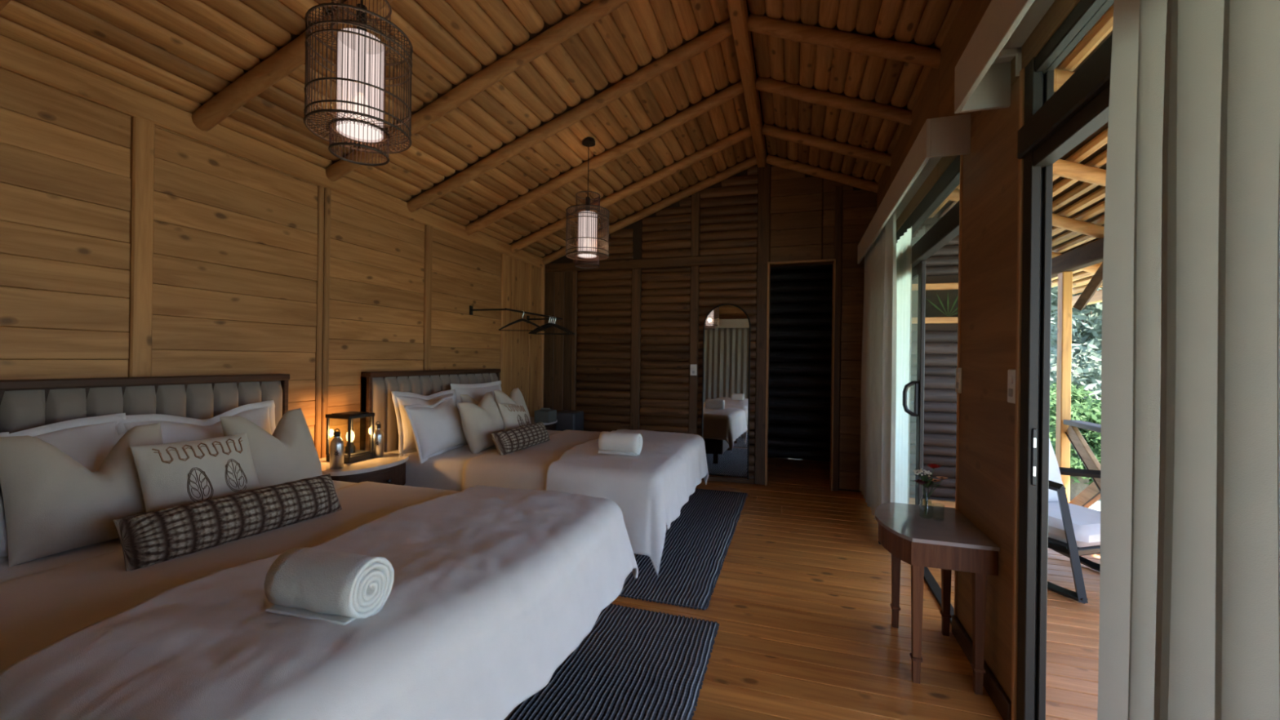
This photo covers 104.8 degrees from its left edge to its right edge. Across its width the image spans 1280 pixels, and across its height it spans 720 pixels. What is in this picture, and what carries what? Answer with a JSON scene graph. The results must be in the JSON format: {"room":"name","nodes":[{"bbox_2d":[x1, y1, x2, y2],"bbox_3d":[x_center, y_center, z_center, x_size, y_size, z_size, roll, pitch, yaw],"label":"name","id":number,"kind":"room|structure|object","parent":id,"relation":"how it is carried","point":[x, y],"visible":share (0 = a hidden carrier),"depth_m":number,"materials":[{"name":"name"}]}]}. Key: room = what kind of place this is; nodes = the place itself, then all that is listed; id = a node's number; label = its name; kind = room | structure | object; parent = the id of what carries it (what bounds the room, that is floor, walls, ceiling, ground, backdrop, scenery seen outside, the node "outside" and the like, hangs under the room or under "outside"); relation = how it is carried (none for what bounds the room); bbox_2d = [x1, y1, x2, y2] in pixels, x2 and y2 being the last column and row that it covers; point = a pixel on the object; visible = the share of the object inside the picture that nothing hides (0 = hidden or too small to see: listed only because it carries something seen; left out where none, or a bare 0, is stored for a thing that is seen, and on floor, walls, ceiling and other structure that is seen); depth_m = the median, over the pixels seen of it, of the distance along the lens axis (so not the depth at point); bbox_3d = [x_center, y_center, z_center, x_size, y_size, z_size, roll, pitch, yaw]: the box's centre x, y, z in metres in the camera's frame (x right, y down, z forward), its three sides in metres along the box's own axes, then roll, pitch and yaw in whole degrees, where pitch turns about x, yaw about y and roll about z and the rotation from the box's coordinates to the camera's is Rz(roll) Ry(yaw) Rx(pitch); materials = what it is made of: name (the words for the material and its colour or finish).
{"room":"hotel room","nodes":[
{"label":"hotel room","id":0,"kind":"room"},
{"bbox_2d":[0,34,545,458],"bbox_3d":[-2.121,0.012,2.570,0.140,2.360,6.639,1,0,17],"label":"wall","id":1,"kind":"structure","parent":0,"point":[137,240],"depth_m":2.43,"materials":[{"name":"brown wood"}]},
{"bbox_2d":[469,305,562,323],"bbox_3d":[-1.166,-0.435,4.783,0.390,0.080,1.070,1,0,17],"label":"rail","id":2,"kind":"object","parent":1,"relation":"attached to","point":[471,309],"visible":0.99,"depth_m":4.47,"materials":[{"name":"black metal"}]},
{"bbox_2d":[498,310,546,331],"bbox_3d":[-1.069,-0.357,4.474,0.436,0.184,0.024,1,0,3],"label":"clothes hanger","id":3,"kind":"object","parent":2,"relation":"hanging from","point":[521,319],"visible":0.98,"depth_m":4.47,"materials":[{"name":"metal"}]},
{"bbox_2d":[528,316,569,333],"bbox_3d":[-0.916,-0.355,4.961,0.436,0.184,0.024,1,0,10],"label":"clothes hanger","id":4,"kind":"object","parent":2,"relation":"hanging from","point":[548,323],"visible":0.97,"depth_m":4.95,"materials":[{"name":"metal"}]},
{"bbox_2d":[531,315,571,333],"bbox_3d":[-0.904,-0.355,4.999,0.436,0.184,0.024,1,0,8],"label":"clothes hanger","id":5,"kind":"object","parent":2,"relation":"hanging from","point":[551,316],"visible":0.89,"depth_m":5.00,"materials":[{"name":"metal"}]},
{"bbox_2d":[533,315,573,334],"bbox_3d":[-0.892,-0.354,5.037,0.436,0.184,0.024,1,0,5],"label":"clothes hanger","id":6,"kind":"object","parent":2,"relation":"hanging from","point":[553,316],"visible":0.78,"depth_m":5.03,"materials":[{"name":"metal"}]},
{"bbox_2d":[533,316,575,334],"bbox_3d":[-0.880,-0.354,5.076,0.436,0.184,0.024,1,0,2],"label":"clothes hanger","id":7,"kind":"object","parent":2,"relation":"hanging from","point":[555,317],"visible":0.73,"depth_m":5.07,"materials":[{"name":"metal"}]},
{"bbox_2d":[0,0,963,265],"bbox_3d":[-0.416,-1.600,1.991,3.758,1.077,6.739,1,0,17],"label":"ceiling","id":8,"kind":"structure","parent":0,"point":[677,100],"depth_m":2.92,"materials":[{"name":"brown wood"}]},
{"bbox_2d":[303,0,413,165],"bbox_3d":[-0.956,-1.176,1.692,0.322,0.950,0.322,1,0,17],"label":"pendant lamp","id":9,"kind":"object","parent":8,"relation":"hanging from","point":[360,78],"visible":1,"depth_m":1.63,"materials":[{"name":"black metal"}]},
{"bbox_2d":[337,124,382,140],"bbox_3d":[-0.961,-0.787,1.692,0.134,0.004,0.134,1,0,17],"label":"diffuser","id":10,"kind":"object","parent":9,"relation":"attached to","point":[348,132],"depth_m":1.70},
{"bbox_2d":[355,3,367,31],"bbox_3d":[-0.957,-1.063,1.692,0.032,0.300,0.030,1,0,17],"label":"socket","id":11,"kind":"object","parent":9,"relation":"attached to","point":[362,6],"depth_m":1.68,"materials":[{"name":"black metal"}]},
{"bbox_2d":[564,137,609,268],"bbox_3d":[-0.386,-1.165,3.657,0.322,0.942,0.322,1,0,17],"label":"pendant lamp","id":12,"kind":"object","parent":8,"relation":"hanging from","point":[587,246],"visible":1,"depth_m":3.59,"materials":[{"name":"black metal"}]},
{"bbox_2d":[578,253,595,257],"bbox_3d":[-0.391,-0.779,3.657,0.134,0.004,0.134,1,0,17],"label":"diffuser","id":13,"kind":"object","parent":12,"relation":"attached to","point":[580,255],"depth_m":3.65,"materials":[{"name":"white"}]},
{"bbox_2d":[586,196,590,211],"bbox_3d":[-0.388,-1.055,3.657,0.032,0.300,0.030,1,0,17],"label":"socket","id":14,"kind":"object","parent":12,"relation":"attached to","point":[586,197],"depth_m":3.64,"materials":[{"name":"black metal"}]},
{"bbox_2d":[543,153,876,492],"bbox_3d":[0.556,-0.431,5.149,3.658,3.324,0.140,1,0,17],"label":"wall","id":15,"kind":"structure","parent":0,"point":[637,318],"depth_m":5.10,"materials":[{"name":"brown wood"}]},
{"bbox_2d":[689,364,697,375],"bbox_3d":[0.552,0.102,5.085,0.070,0.115,0.012,1,0,17],"label":"light switch","id":16,"kind":"object","parent":15,"relation":"attached to","point":[693,369],"visible":1,"depth_m":5.08,"materials":[{"name":"white plastic"}]},
{"bbox_2d":[701,303,751,479],"bbox_3d":[0.863,0.305,4.955,0.475,1.749,0.026,1,-1,17],"label":"arched mirror","id":17,"kind":"object","parent":15,"relation":"attached to","point":[726,329],"visible":0.98,"depth_m":4.94,"materials":[{"name":"clear mirror"}]},
{"bbox_2d":[764,258,835,491],"bbox_3d":[1.569,0.138,4.846,0.628,2.205,0.170,1,0,17],"label":"door frame","id":18,"kind":"structure","parent":15,"relation":"in","point":[827,261],"depth_m":4.80,"materials":[{"name":"brown wood"}]},
{"bbox_2d":[611,457,1003,719],"bbox_3d":[-0.222,1.257,2.684,3.688,0.081,8.200,1,0,17],"label":"floor","id":19,"kind":"structure","parent":0,"point":[800,602],"depth_m":2.31,"materials":[{"name":"brown wood"}]},
{"bbox_2d":[0,373,518,719],"bbox_3d":[-1.313,0.644,1.737,1.945,1.117,1.504,1,0,17],"label":"bed","id":20,"kind":"object","parent":19,"relation":"on","point":[24,404],"visible":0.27,"depth_m":2.08,"materials":[{"name":"grey fabric"}]},
{"bbox_2d":[0,480,355,582],"bbox_3d":[-1.224,0.756,1.708,1.865,0.264,1.484,1,0,17],"label":"sheet","id":21,"kind":"object","parent":20,"relation":"on","point":[55,560],"visible":0.03,"depth_m":1.53,"materials":[{"name":"white fabric"}]},
{"bbox_2d":[0,431,9,562],"bbox_3d":[-2.056,0.429,1.311,0.208,0.394,0.549,1,0,23],"label":"pillow","id":22,"kind":"object","parent":21,"relation":"on","point":[3,539],"visible":0.28,"depth_m":1.50,"materials":[{"name":"white fabric"}]},
{"bbox_2d":[8,413,125,471],"bbox_3d":[-2.132,0.423,1.650,0.193,0.421,0.683,1,0,15],"label":"pillow","id":23,"kind":"object","parent":21,"relation":"on","point":[88,441],"visible":0.3,"depth_m":1.83,"materials":[{"name":"white fabric"}]},
{"bbox_2d":[0,422,163,567],"bbox_3d":[-1.858,0.430,1.683,0.239,0.374,0.410,1,0,24],"label":"cushion","id":24,"kind":"object","parent":21,"relation":"on","point":[53,504],"visible":0.75,"depth_m":1.57,"materials":[{"name":"beige fabric"}]},
{"bbox_2d":[112,400,275,444],"bbox_3d":[-1.946,0.426,2.245,0.203,0.438,0.658,1,0,23],"label":"pillow","id":25,"kind":"object","parent":21,"relation":"on","point":[174,428],"visible":0.29,"depth_m":2.18,"materials":[{"name":"white fabric"}]},
{"bbox_2d":[0,481,459,672],"bbox_3d":[-0.958,0.769,1.625,1.343,0.307,1.523,1,0,17],"label":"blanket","id":26,"kind":"object","parent":21,"relation":"on","point":[38,610],"visible":0.25,"depth_m":1.39,"materials":[{"name":"beige fabric"}]},
{"bbox_2d":[129,432,260,512],"bbox_3d":[-1.623,0.450,1.836,0.180,0.301,0.360,1,0,22],"label":"cushion","id":27,"kind":"object","parent":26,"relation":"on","point":[172,474],"visible":0.82,"depth_m":1.78,"materials":[{"name":"beige fabric"}]},
{"bbox_2d":[112,473,342,571],"bbox_3d":[-1.389,0.545,1.741,0.169,0.167,0.660,1,0,23],"label":"bolster","id":28,"kind":"object","parent":26,"relation":"on","point":[148,539],"visible":0.96,"depth_m":1.61,"materials":[{"name":"fabric"}]},
{"bbox_2d":[0,484,638,719],"bbox_3d":[-0.626,0.734,1.489,0.836,0.436,1.729,1,0,17],"label":"duvet","id":29,"kind":"object","parent":26,"relation":"on","point":[494,588],"visible":0.86,"depth_m":1.07,"materials":[{"name":"white fabric"}]},
{"bbox_2d":[263,546,394,625],"bbox_3d":[-0.685,0.494,1.091,0.231,0.134,0.127,1,0,15],"label":"rolled towel","id":30,"kind":"object","parent":29,"relation":"on","point":[335,587],"visible":1,"depth_m":1.05,"materials":[{"name":"white fabric"}]},
{"bbox_2d":[219,408,322,488],"bbox_3d":[-1.692,0.432,2.303,0.221,0.374,0.404,1,0,10],"label":"cushion","id":31,"kind":"object","parent":21,"relation":"on","point":[290,454],"visible":0.64,"depth_m":2.24,"materials":[{"name":"beige fabric"}]},
{"bbox_2d":[319,452,408,485],"bbox_3d":[-1.687,0.898,2.923,0.515,0.600,0.534,1,0,17],"label":"bedside table","id":32,"kind":"object","parent":19,"relation":"on","point":[390,468],"visible":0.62,"depth_m":2.83,"materials":[{"name":"brown wood"}]},
{"bbox_2d":[328,428,343,469],"bbox_3d":[-1.677,0.488,2.727,0.068,0.218,0.072,1,0,-30],"label":"bottle","id":33,"kind":"object","parent":32,"relation":"on","point":[336,445],"visible":1,"depth_m":2.70,"materials":[{"name":"metal"}]},
{"bbox_2d":[325,411,374,462],"bbox_3d":[-1.737,0.457,2.957,0.184,0.279,0.184,1,0,17],"label":"lantern","id":34,"kind":"object","parent":32,"relation":"on","point":[351,455],"visible":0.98,"depth_m":2.91,"materials":[{"name":"black metal"}]},
{"bbox_2d":[373,421,383,457],"bbox_3d":[-1.627,0.488,3.057,0.068,0.218,0.072,1,0,-24],"label":"bottle","id":35,"kind":"object","parent":32,"relation":"on","point":[378,433],"visible":0.94,"depth_m":3.04,"materials":[{"name":"metal"}]},
{"bbox_2d":[360,368,635,559],"bbox_3d":[-0.703,0.652,3.688,1.945,1.117,1.504,1,0,17],"label":"bed","id":36,"kind":"object","parent":19,"relation":"on","point":[376,387],"visible":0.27,"depth_m":3.42,"materials":[{"name":"grey fabric"}]},
{"bbox_2d":[388,430,560,491],"bbox_3d":[-0.613,0.763,3.660,1.866,0.263,1.484,1,0,17],"label":"sheet","id":37,"kind":"object","parent":36,"relation":"on","point":[444,471],"visible":0.08,"depth_m":3.12,"materials":[{"name":"white fabric"}]},
{"bbox_2d":[391,389,456,453],"bbox_3d":[-1.505,0.431,3.545,0.190,0.442,0.654,1,0,16],"label":"pillow","id":38,"kind":"object","parent":37,"relation":"on","point":[406,442],"visible":0.48,"depth_m":3.30,"materials":[{"name":"white fabric"}]},
{"bbox_2d":[403,395,467,463],"bbox_3d":[-1.361,0.452,3.343,0.204,0.396,0.562,1,0,13],"label":"pillow","id":39,"kind":"object","parent":37,"relation":"on","point":[437,428],"visible":0.98,"depth_m":3.22,"materials":[{"name":"white fabric"}]},
{"bbox_2d":[449,380,502,416],"bbox_3d":[-1.328,0.418,4.154,0.195,0.462,0.692,1,0,16],"label":"pillow","id":40,"kind":"object","parent":37,"relation":"on","point":[477,391],"visible":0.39,"depth_m":4.05,"materials":[{"name":"white fabric"}]},
{"bbox_2d":[460,391,494,404],"bbox_3d":[-1.208,0.438,3.792,0.155,0.367,0.402,1,0,16],"label":"cushion","id":41,"kind":"object","parent":37,"relation":"on","point":[464,397],"visible":0.19,"depth_m":3.67,"materials":[{"name":"beige fabric"}]},
{"bbox_2d":[457,393,505,453],"bbox_3d":[-1.106,0.447,3.500,0.198,0.390,0.430,1,0,15],"label":"cushion","id":42,"kind":"object","parent":37,"relation":"on","point":[478,422],"visible":0.88,"depth_m":3.37,"materials":[{"name":"beige fabric"}]},
{"bbox_2d":[493,387,530,423],"bbox_3d":[-1.048,0.432,4.096,0.202,0.382,0.402,1,0,13],"label":"cushion","id":43,"kind":"object","parent":37,"relation":"on","point":[516,397],"visible":0.4,"depth_m":4.11,"materials":[{"name":"beige fabric"}]},
{"bbox_2d":[497,403,530,430],"bbox_3d":[-0.949,0.477,3.796,0.169,0.316,0.405,1,0,14],"label":"cushion","id":44,"kind":"object","parent":37,"relation":"on","point":[513,415],"visible":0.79,"depth_m":3.69,"materials":[{"name":"beige fabric"}]},
{"bbox_2d":[462,430,600,490],"bbox_3d":[-0.285,0.778,3.557,1.213,0.308,1.523,1,0,17],"label":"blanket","id":45,"kind":"object","parent":37,"relation":"on","point":[526,468],"visible":0.27,"depth_m":3.01,"materials":[{"name":"beige fabric"}]},
{"bbox_2d":[491,422,550,455],"bbox_3d":[-0.834,0.553,3.517,0.168,0.167,0.662,1,0,16],"label":"bolster","id":46,"kind":"object","parent":45,"relation":"on","point":[511,440],"visible":0.91,"depth_m":3.37,"materials":[{"name":"fabric"}]},
{"bbox_2d":[545,429,708,576],"bbox_3d":[-0.029,0.864,3.472,0.852,0.549,1.684,1,0,17],"label":"duvet","id":47,"kind":"object","parent":45,"relation":"on","point":[651,488],"visible":0.81,"depth_m":2.78,"materials":[{"name":"white fabric"}]},
{"bbox_2d":[597,431,642,456],"bbox_3d":[-0.126,0.535,3.174,0.265,0.138,0.132,1,0,17],"label":"rolled towel","id":48,"kind":"object","parent":47,"relation":"on","point":[609,442],"visible":1,"depth_m":3.12,"materials":[{"name":"white fabric"}]},
{"bbox_2d":[529,417,557,430],"bbox_3d":[-1.076,0.906,4.943,0.475,0.600,0.504,1,0,17],"label":"bedside table","id":49,"kind":"object","parent":19,"relation":"on","point":[549,426],"visible":0.2,"depth_m":4.87,"materials":[{"name":"brown wood"}]},
{"bbox_2d":[533,408,556,422],"bbox_3d":[-0.927,0.539,4.835,0.160,0.135,0.170,1,0,17],"label":"tissue box","id":50,"kind":"object","parent":49,"relation":"on","point":[544,415],"visible":0.99,"depth_m":4.77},
{"bbox_2d":[555,409,583,431],"bbox_3d":[-0.757,0.880,5.255,0.230,0.660,0.255,1,0,17],"label":"storage box","id":51,"kind":"object","parent":19,"relation":"on","point":[566,420],"visible":0.29,"depth_m":5.14,"materials":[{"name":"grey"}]},
{"bbox_2d":[506,603,719,719],"bbox_3d":[-0.419,1.210,1.429,0.998,0.010,2.111,1,0,17],"label":"rug","id":52,"kind":"object","parent":19,"relation":"on","point":[633,664],"visible":0.42,"depth_m":1.91,"materials":[{"name":"grey fabric"}]},
{"bbox_2d":[618,488,747,610],"bbox_3d":[0.193,1.218,3.615,0.980,0.010,2.239,1,0,17],"label":"rug","id":53,"kind":"object","parent":19,"relation":"on","point":[696,544],"visible":0.48,"depth_m":3.06,"materials":[{"name":"grey fabric"}]},
{"bbox_2d":[875,502,999,695],"bbox_3d":[1.189,0.955,2.068,0.371,0.562,0.502,1,0,17],"label":"console table","id":54,"kind":"object","parent":19,"relation":"on","point":[954,543],"visible":1,"depth_m":1.88,"materials":[{"name":"brown wood"}]},
{"bbox_3d":[1.221,0.591,2.104,0.060,0.165,0.060,1,0,17],"label":"flower vase","id":55,"kind":"object","parent":54,"relation":"on","visible":0},
{"bbox_2d":[914,479,928,505],"bbox_3d":[1.189,0.584,2.085,0.054,0.153,0.059,1,0,17],"label":"flower","id":56,"kind":"object","parent":55,"relation":"in","point":[921,482],"visible":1,"depth_m":2.08,"materials":[{"name":"green plant"}]},
{"bbox_2d":[913,468,932,506],"bbox_3d":[1.200,0.562,2.094,0.068,0.198,0.068,1,0,-36],"label":"flower","id":57,"kind":"object","parent":55,"relation":"in","point":[921,469],"visible":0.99,"depth_m":2.09,"materials":[{"name":"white plant"}]},
{"bbox_2d":[912,473,942,487],"bbox_3d":[1.219,0.518,2.113,0.128,0.056,0.133,1,0,17],"label":"leaf sprig","id":58,"kind":"object","parent":55,"relation":"in","point":[926,479],"visible":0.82,"depth_m":2.10,"materials":[{"name":"green plant"}]},
{"bbox_2d":[925,463,940,502],"bbox_3d":[1.257,0.555,2.119,0.062,0.213,0.055,1,0,17],"label":"flower","id":59,"kind":"object","parent":55,"relation":"in","point":[933,466],"visible":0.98,"depth_m":2.11,"materials":[{"name":"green plant"}]},
{"bbox_2d":[925,478,941,515],"bbox_3d":[1.233,0.581,2.069,0.046,0.161,0.063,1,0,17],"label":"flower","id":60,"kind":"object","parent":55,"relation":"in","point":[934,480],"visible":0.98,"depth_m":2.07,"materials":[{"name":"green plant"}]},
{"bbox_2d":[926,475,947,508],"bbox_3d":[1.253,0.578,2.079,0.078,0.168,0.044,1,0,17],"label":"flower","id":61,"kind":"object","parent":55,"relation":"in","point":[941,478],"visible":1,"depth_m":2.08,"materials":[{"name":"green plant"}]},
{"bbox_2d":[768,217,959,507],"bbox_3d":[2.245,0.011,5.453,2.530,2.723,1.451,1,0,17],"label":"wall","id":62,"kind":"structure","parent":0,"point":[801,296],"depth_m":6.06,"materials":[{"name":"brown wood"}]},
{"bbox_2d":[926,293,958,316],"bbox_3d":[2.889,-0.519,4.567,0.433,0.235,0.006,1,0,17],"label":"frond","id":63,"kind":"object","parent":62,"relation":"attached to","point":[954,303],"visible":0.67,"depth_m":4.58,"materials":[{"name":"green plant"}]},
{"bbox_2d":[876,0,1079,719],"bbox_3d":[1.251,-0.224,1.516,0.067,2.920,6.639,1,0,17],"label":"wall","id":64,"kind":"structure","parent":0,"point":[991,194],"depth_m":1.90,"materials":[{"name":"brown wood"}]},
{"bbox_2d":[857,113,970,263],"bbox_3d":[1.722,-0.977,3.346,0.170,0.170,2.492,1,0,17],"label":"curtain valance","id":65,"kind":"object","parent":64,"relation":"attached to","point":[938,138],"visible":0.84,"depth_m":2.40,"materials":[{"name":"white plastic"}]},
{"bbox_2d":[859,209,896,525],"bbox_3d":[1.860,0.087,3.889,0.086,2.215,1.395,1,0,17],"label":"curtain","id":66,"kind":"object","parent":65,"relation":"hanging from","point":[878,362],"visible":0.91,"depth_m":3.57,"materials":[{"name":"grey fabric"}]},
{"bbox_2d":[896,155,959,625],"bbox_3d":[1.755,0.153,3.220,0.113,2.220,2.045,1,0,17],"label":"door","id":67,"kind":"structure","parent":64,"relation":"in","point":[947,228],"depth_m":3.00,"materials":[{"name":"brown metal"}]},
{"bbox_2d":[894,226,911,503],"bbox_3d":[1.862,0.175,3.598,0.041,2.060,0.920,1,0,17],"label":"glass pane","id":68,"kind":"object","parent":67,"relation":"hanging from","point":[904,245],"visible":0.41,"depth_m":3.31,"materials":[{"name":"clear glass"}]},
{"bbox_2d":[955,367,962,393],"bbox_3d":[1.442,0.092,2.233,0.012,0.115,0.070,1,0,17],"label":"light switch","id":69,"kind":"object","parent":64,"relation":"attached to","point":[958,371],"visible":1,"depth_m":2.22,"materials":[{"name":"white plastic"}]},
{"bbox_2d":[951,614,1011,719],"bbox_3d":[1.703,1.202,3.124,0.018,0.082,3.089,1,0,17],"label":"baseboard","id":70,"kind":"structure","parent":64,"relation":"attached to","point":[998,696],"depth_m":1.82,"materials":[{"name":"brown wood"}]},
{"bbox_2d":[954,0,1054,113],"bbox_3d":[0.812,-0.989,0.436,0.170,0.170,2.810,1,0,17],"label":"curtain valance","id":71,"kind":"object","parent":64,"relation":"attached to","point":[983,71],"visible":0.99,"depth_m":1.61,"materials":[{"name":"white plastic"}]},
{"bbox_2d":[1097,0,1279,719],"bbox_3d":[0.897,0.084,0.777,0.109,2.235,0.469,1,0,17],"label":"curtain","id":72,"kind":"object","parent":71,"relation":"hanging from","point":[1189,573],"visible":1,"depth_m":0.79,"materials":[{"name":"grey fabric"}]},
{"bbox_2d":[1007,368,1015,404],"bbox_3d":[1.270,0.090,1.682,0.012,0.115,0.070,1,0,17],"label":"light switch","id":73,"kind":"object","parent":64,"relation":"attached to","point":[1011,373],"visible":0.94,"depth_m":1.68,"materials":[{"name":"white plastic"}]},
{"bbox_2d":[1016,0,1114,719],"bbox_3d":[0.966,0.143,0.632,0.075,2.220,2.085,1,0,17],"label":"door","id":74,"kind":"structure","parent":64,"relation":"in","point":[1055,124],"depth_m":1.56,"materials":[{"name":"brown metal"}]},
{"label":"outside","id":75,"kind":"structure","parent":0,"visible":0},
{"bbox_2d":[1069,498,1100,511],"bbox_3d":[15.814,-0.326,0.294,90.000,5.378,90.000,1,0,17],"label":"ground","id":76,"kind":"structure","parent":75,"point":[1096,506],"depth_m":7.23,"materials":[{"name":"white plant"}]},
{"bbox_2d":[1048,380,1095,453],"bbox_3d":[7.557,1.321,8.983,1.280,1.951,1.053,1,0,-10],"label":"shrub","id":77,"kind":"object","parent":76,"relation":"on","point":[1078,395],"visible":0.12,"depth_m":8.69,"materials":[{"name":"green plant"}]},
{"bbox_2d":[1048,392,1101,501],"bbox_3d":[6.710,1.385,7.572,1.163,1.806,1.036,1,0,2],"label":"shrub","id":78,"kind":"object","parent":76,"relation":"on","point":[1077,484],"visible":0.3,"depth_m":7.40,"materials":[{"name":"green plant"}]},
{"bbox_2d":[1049,309,1102,381],"bbox_3d":[12.348,-1.099,13.201,4.672,6.882,3.578,1,0,17],"label":"tree","id":79,"kind":"object","parent":76,"relation":"on","point":[1052,317],"visible":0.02,"depth_m":13.40,"materials":[{"name":"green plant"}]},
{"bbox_2d":[1049,285,1102,407],"bbox_3d":[8.904,-0.200,9.410,3.398,5.000,2.915,1,0,-24],"label":"tree","id":80,"kind":"object","parent":76,"relation":"on","point":[1086,342],"visible":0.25,"depth_m":9.29,"materials":[{"name":"green plant"}]},
{"bbox_2d":[1081,395,1101,484],"bbox_3d":[7.335,1.421,7.705,1.181,1.751,1.188,1,0,-19],"label":"shrub","id":81,"kind":"object","parent":76,"relation":"on","point":[1095,403],"visible":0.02,"depth_m":7.81,"materials":[{"name":"green plant"}]},
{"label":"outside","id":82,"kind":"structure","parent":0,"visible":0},
{"bbox_2d":[937,547,1100,719],"bbox_3d":[2.123,1.428,1.337,1.611,0.121,6.831,1,0,17],"label":"deck","id":83,"kind":"object","parent":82,"point":[1073,626],"visible":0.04,"depth_m":2.37,"materials":[{"name":"brown wood"}]},
{"bbox_2d":[1055,271,1072,502],"bbox_3d":[3.626,0.318,4.219,0.070,2.140,0.090,1,0,17],"label":"post","id":84,"kind":"object","parent":83,"relation":"on","point":[1063,368],"visible":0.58,"depth_m":4.18,"materials":[{"name":"brown wood"}]},
{"bbox_2d":[1047,438,1100,604],"bbox_3d":[2.685,0.942,3.229,0.654,0.871,0.841,1,0,-15],"label":"rocking chair","id":85,"kind":"object","parent":83,"relation":"on","point":[1073,530],"visible":0.19,"depth_m":2.90,"materials":[{"name":"white fabric"}]},
{"bbox_2d":[1048,438,1063,502],"bbox_3d":[2.649,0.738,3.377,0.520,0.480,0.167,1,-15,-15],"label":"cushion","id":86,"kind":"object","parent":85,"relation":"on","point":[1055,475],"depth_m":3.34,"materials":[{"name":"white fabric"}]},
{"bbox_2d":[1048,501,1100,547],"bbox_3d":[2.704,1.026,3.153,0.530,0.130,0.580,1,0,-15],"label":"seat cushion","id":87,"kind":"object","parent":85,"relation":"on","point":[1086,522],"depth_m":2.94,"materials":[{"name":"white fabric"}]},
{"bbox_2d":[1062,419,1101,507],"bbox_3d":[3.242,0.940,2.933,0.120,0.885,2.592,1,0,17],"label":"railing","id":88,"kind":"object","parent":83,"relation":"on","point":[1090,495],"visible":0.14,"depth_m":3.90,"materials":[{"name":"brown wood"}]},
{"bbox_3d":[-1.413,-0.474,-1.180,3.678,3.350,0.140,1,0,17],"label":"wall","id":89,"kind":"structure","parent":0,"visible":0},
{"bbox_2d":[928,2,1114,311],"bbox_3d":[2.570,-1.038,1.873,2.271,1.252,8.108,1,0,17],"label":"roof","id":90,"kind":"structure","parent":89,"relation":"attached to","point":[1079,176],"depth_m":3.61,"materials":[{"name":"brown wood"}]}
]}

